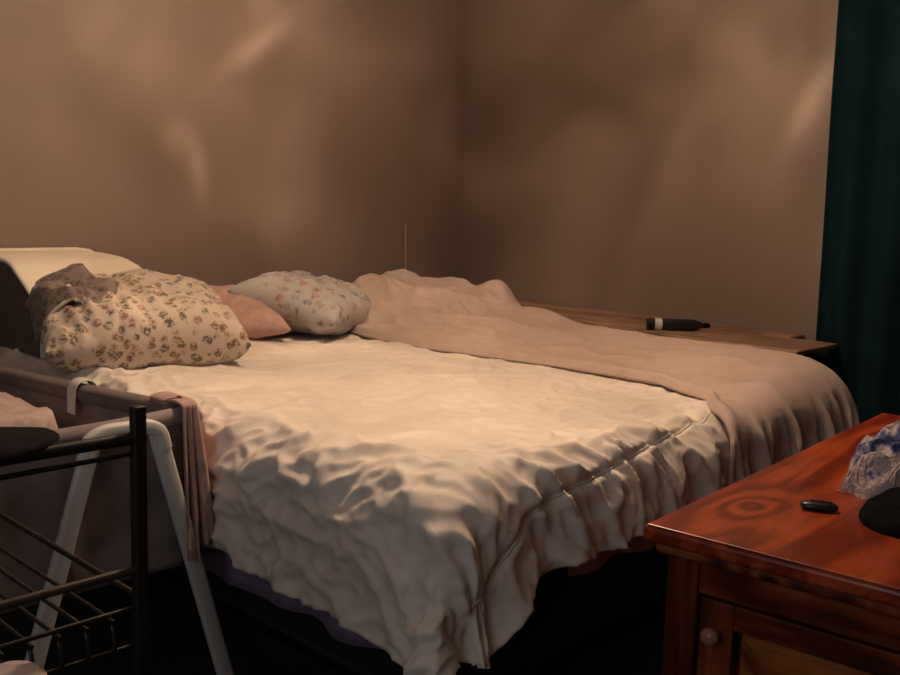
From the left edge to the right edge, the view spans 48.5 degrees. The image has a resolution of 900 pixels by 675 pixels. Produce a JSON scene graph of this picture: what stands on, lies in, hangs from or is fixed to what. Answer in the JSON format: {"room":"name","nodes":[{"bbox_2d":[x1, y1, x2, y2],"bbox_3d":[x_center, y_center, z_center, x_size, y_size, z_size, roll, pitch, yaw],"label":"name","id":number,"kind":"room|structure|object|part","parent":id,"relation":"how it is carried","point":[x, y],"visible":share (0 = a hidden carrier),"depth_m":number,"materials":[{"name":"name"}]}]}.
{"room":"bedroom","nodes":[
{"label":"bedroom","id":0,"kind":"room"},
{"bbox_2d":[0,0,467,285],"bbox_3d":[-1.659,-0.517,3.126,0.100,2.450,5.020,9,11,43],"label":"wall","id":1,"kind":"structure","parent":0,"point":[212,142],"depth_m":3.88,"materials":[{"name":"beige paint"}]},
{"bbox_2d":[404,224,406,269],"bbox_3d":[-0.211,-0.194,4.604,0.012,0.650,0.020,9,11,43],"label":"cable","id":2,"kind":"object","parent":1,"relation":"attached to","point":[405,225],"visible":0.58,"depth_m":4.57,"materials":[{"name":"beige plastic"}]},
{"bbox_2d":[0,579,665,674],"bbox_3d":[0.109,1.046,1.567,5.150,0.100,5.020,9,11,43],"label":"floor","id":3,"kind":"structure","parent":0,"point":[178,645],"depth_m":2.67,"materials":[{"name":"carpet"}]},
{"bbox_2d":[0,404,148,674],"bbox_3d":[-0.837,0.529,1.364,0.628,0.920,0.590,9,11,43],"label":"wire rack","id":4,"kind":"object","parent":3,"relation":"on","point":[136,437],"visible":0.91,"depth_m":1.30,"materials":[{"name":"black metal"}]},
{"bbox_2d":[0,660,46,674],"bbox_3d":[-0.508,0.385,1.123,0.090,0.019,0.110,9,11,43],"label":"rag","id":5,"kind":"object","parent":4,"relation":"on","point":[19,667],"visible":1,"depth_m":1.14,"materials":[{"name":"fabric"}]},
{"bbox_2d":[0,427,59,459],"bbox_3d":[-0.622,0.126,1.141,0.171,0.022,0.354,9,11,43],"label":"folded cloth","id":6,"kind":"object","parent":4,"relation":"on","point":[14,441],"visible":1,"depth_m":1.20,"materials":[{"name":"black fabric"}]},
{"bbox_3d":[-0.631,0.309,1.540,0.611,0.009,0.009,9,11,43],"label":"rail","id":7,"kind":"part","parent":4,"relation":"part of","materials":[{"name":"black metal"}]},
{"bbox_3d":[-0.606,0.175,1.099,0.007,0.013,0.573,9,11,43],"label":"rail","id":8,"kind":"part","parent":4,"relation":"part of","materials":[{"name":"black metal"}]},
{"bbox_3d":[-0.613,0.381,1.128,0.007,0.009,0.573,9,11,43],"label":"rail","id":9,"kind":"part","parent":4,"relation":"part of","materials":[{"name":"black metal"}]},
{"bbox_3d":[-0.611,0.329,1.121,0.011,0.014,0.573,9,11,43],"label":"rail","id":10,"kind":"part","parent":4,"relation":"part of","materials":[{"name":"brown metal"}]},
{"bbox_3d":[-0.605,0.152,1.096,0.016,0.017,0.573,9,11,43],"label":"rail","id":11,"kind":"part","parent":4,"relation":"part of","materials":[{"name":"black metal"}]},
{"bbox_3d":[-0.617,0.433,1.138,0.006,0.006,0.573,9,11,43],"label":"rail","id":12,"kind":"part","parent":4,"relation":"part of","materials":[{"name":"black metal"}]},
{"bbox_3d":[-0.418,0.543,1.358,0.018,0.920,0.018,9,11,43],"label":"post","id":13,"kind":"part","parent":4,"relation":"part of","materials":[{"name":"black metal"}]},
{"bbox_2d":[0,365,234,674],"bbox_3d":[-1.153,0.462,2.442,1.208,0.744,0.727,9,11,43],"label":"bassinet","id":14,"kind":"object","parent":3,"relation":"on","point":[84,510],"visible":0.74,"depth_m":2.09,"materials":[{"name":"grey fabric"}]},
{"bbox_2d":[0,392,57,429],"bbox_3d":[-1.161,0.284,2.387,0.450,0.256,0.384,9,11,43],"label":"blanket","id":15,"kind":"object","parent":14,"relation":"on","point":[14,411],"visible":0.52,"depth_m":2.35,"materials":[{"name":"fabric"}]},
{"bbox_3d":[-0.797,0.557,1.971,0.022,0.711,0.245,9,11,43],"label":"leg","id":16,"kind":"part","parent":14,"relation":"part of","materials":[{"name":"grey"}]},
{"bbox_3d":[-1.009,0.278,2.559,1.082,0.335,0.030,9,11,41],"label":"panel","id":17,"kind":"part","parent":14,"relation":"part of","materials":[{"name":"grey fabric"}]},
{"bbox_3d":[-1.002,0.123,2.543,1.098,0.091,0.048,9,11,41],"label":"long rail","id":18,"kind":"part","parent":14,"relation":"part of","materials":[{"name":"fabric"}]},
{"bbox_3d":[-0.791,0.363,2.004,0.030,0.336,0.576,9,11,43],"label":"panel","id":19,"kind":"part","parent":14,"relation":"part of","materials":[{"name":"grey fabric"}]},
{"bbox_3d":[-0.785,0.196,1.980,0.038,0.048,0.577,9,11,43],"label":"rail","id":20,"kind":"part","parent":14,"relation":"part of","materials":[{"name":"grey fabric"}]},
{"bbox_2d":[149,391,214,561],"bbox_3d":[-0.578,0.303,2.237,0.168,0.359,0.111,9,11,43],"label":"blanket","id":21,"kind":"object","parent":14,"relation":"hanging from","point":[197,491],"visible":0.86,"depth_m":2.18,"materials":[{"name":"pink fabric"}]},
{"bbox_3d":[-0.558,0.530,2.215,0.022,0.710,0.234,9,11,43],"label":"leg","id":22,"kind":"part","parent":14,"relation":"part of","materials":[{"name":"grey"}]},
{"bbox_2d":[148,536,668,674],"bbox_3d":[-0.184,0.432,3.138,2.122,0.660,1.675,9,11,43],"label":"bed","id":23,"kind":"object","parent":3,"relation":"on","point":[575,608],"visible":0.06,"depth_m":2.27,"materials":[{"name":"black fabric"}]},
{"bbox_2d":[0,331,729,674],"bbox_3d":[-0.143,0.268,3.047,2.118,0.438,1.822,9,11,43],"label":"duvet","id":24,"kind":"object","parent":23,"relation":"on","point":[419,499],"visible":0.56,"depth_m":2.08,"materials":[{"name":"white fabric"}]},
{"bbox_2d":[0,247,141,357],"bbox_3d":[-1.206,-0.130,3.208,0.501,0.289,0.452,9,11,43],"label":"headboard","id":25,"kind":"object","parent":24,"relation":"on","point":[20,268],"visible":0.47,"depth_m":3.04,"materials":[{"name":"beige fabric"}]},
{"bbox_3d":[-1.362,-0.106,3.049,0.493,0.276,0.005,9,11,43],"label":"panel","id":26,"kind":"part","parent":25,"relation":"part of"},
{"bbox_2d":[24,263,250,371],"bbox_3d":[-0.942,-0.062,2.985,0.577,0.310,0.446,-3,9,-31],"label":"pillow","id":27,"kind":"object","parent":24,"relation":"on","point":[82,319],"visible":0.94,"depth_m":2.84,"materials":[{"name":"beige fabric"}]},
{"bbox_2d":[209,284,291,338],"bbox_3d":[-0.819,-0.090,3.537,0.440,0.177,0.391,-1,9,-22],"label":"pillow","id":28,"kind":"object","parent":24,"relation":"on","point":[258,320],"visible":0.3,"depth_m":3.44,"materials":[{"name":"pink fabric"}]},
{"bbox_2d":[227,270,370,335],"bbox_3d":[-0.510,-0.130,3.756,0.411,0.241,0.584,4,8,16],"label":"pillow","id":29,"kind":"object","parent":24,"relation":"on","point":[324,305],"visible":0.84,"depth_m":3.53,"materials":[{"name":"fabric"}]},
{"bbox_2d":[349,269,859,485],"bbox_3d":[0.245,0.089,3.349,2.086,0.494,0.808,9,11,43],"label":"blanket","id":30,"kind":"object","parent":24,"relation":"on","point":[773,406],"visible":0.85,"depth_m":3.09,"materials":[{"name":"beige fabric"}]},
{"bbox_2d":[517,300,837,359],"bbox_3d":[0.696,0.301,3.975,1.580,0.741,0.448,9,11,43],"label":"table","id":31,"kind":"object","parent":3,"relation":"on","point":[794,343],"visible":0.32,"depth_m":3.65,"materials":[{"name":"brown wood"}]},
{"bbox_2d":[646,318,709,330],"bbox_3d":[0.836,-0.047,3.661,0.232,0.046,0.046,2,8,0],"label":"bottle","id":32,"kind":"object","parent":31,"relation":"on","point":[651,323],"visible":1,"depth_m":3.64,"materials":[{"name":"black plastic"}]},
{"bbox_2d":[643,413,899,674],"bbox_3d":[0.935,0.623,1.879,0.660,0.703,1.220,8,10,39],"label":"dresser","id":33,"kind":"object","parent":3,"relation":"on","point":[760,582],"visible":0.94,"depth_m":1.53,"materials":[{"name":"red wood"}]},
{"bbox_3d":[0.377,0.662,1.650,0.055,0.654,0.055,8,10,39],"label":"leg","id":34,"kind":"part","parent":33,"relation":"part of","materials":[{"name":"red wood"}]},
{"bbox_3d":[0.406,0.462,1.550,0.029,0.029,0.036,8,10,39],"label":"knob","id":35,"kind":"part","parent":33,"relation":"part of","materials":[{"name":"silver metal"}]},
{"bbox_3d":[0.945,0.313,1.835,0.630,0.020,1.190,8,10,39],"label":"moulding","id":36,"kind":"part","parent":33,"relation":"part of","materials":[{"name":"red wood"}]},
{"bbox_3d":[0.597,0.400,1.427,0.505,0.060,0.034,8,10,39],"label":"rail","id":37,"kind":"part","parent":33,"relation":"part of","materials":[{"name":"red wood"}]},
{"bbox_3d":[0.589,0.641,1.463,0.365,0.325,0.030,8,10,39],"label":"panel","id":38,"kind":"part","parent":33,"relation":"part of","materials":[{"name":"orange wood"}]},
{"bbox_3d":[0.592,0.455,1.433,0.381,0.040,0.023,8,10,39],"label":"door rail","id":39,"kind":"part","parent":33,"relation":"part of","materials":[{"name":"red wood"}]},
{"bbox_2d":[800,499,838,511],"bbox_3d":[0.618,0.281,1.675,0.062,0.016,0.033,4,8,17],"label":"remote control","id":40,"kind":"object","parent":33,"relation":"on","point":[810,504],"visible":1,"depth_m":1.66,"materials":[{"name":"black plastic"}]},
{"bbox_2d":[836,420,899,499],"bbox_3d":[0.821,0.209,1.830,0.151,0.128,0.279,9,11,43],"label":"scarf","id":41,"kind":"object","parent":33,"relation":"on","point":[874,467],"visible":0.93,"depth_m":1.76,"materials":[{"name":"fabric"}]},
{"bbox_2d":[858,487,899,538],"bbox_3d":[0.781,0.277,1.638,0.190,0.044,0.270,9,11,43],"label":"pouch","id":42,"kind":"object","parent":33,"relation":"on","point":[880,513],"visible":1,"depth_m":1.60,"materials":[{"name":"black"}]},
{"bbox_2d":[459,0,838,340],"bbox_3d":[1.864,-0.408,3.142,4.950,2.450,0.100,9,11,43],"label":"wall","id":43,"kind":"structure","parent":0,"point":[658,158],"depth_m":4.05,"materials":[{"name":"beige paint"}]},
{"bbox_3d":[0.188,-1.478,1.212,5.150,0.100,5.020,9,11,43],"label":"ceiling","id":44,"kind":"structure","parent":0,"visible":0},
{"bbox_2d":[815,0,899,423],"bbox_3d":[1.952,-0.358,2.842,1.900,2.400,0.063,9,11,43],"label":"curtain","id":45,"kind":"object","parent":44,"relation":"hanging from","point":[859,299],"visible":0.7,"depth_m":3.37,"materials":[{"name":"teal fabric"}]}
]}

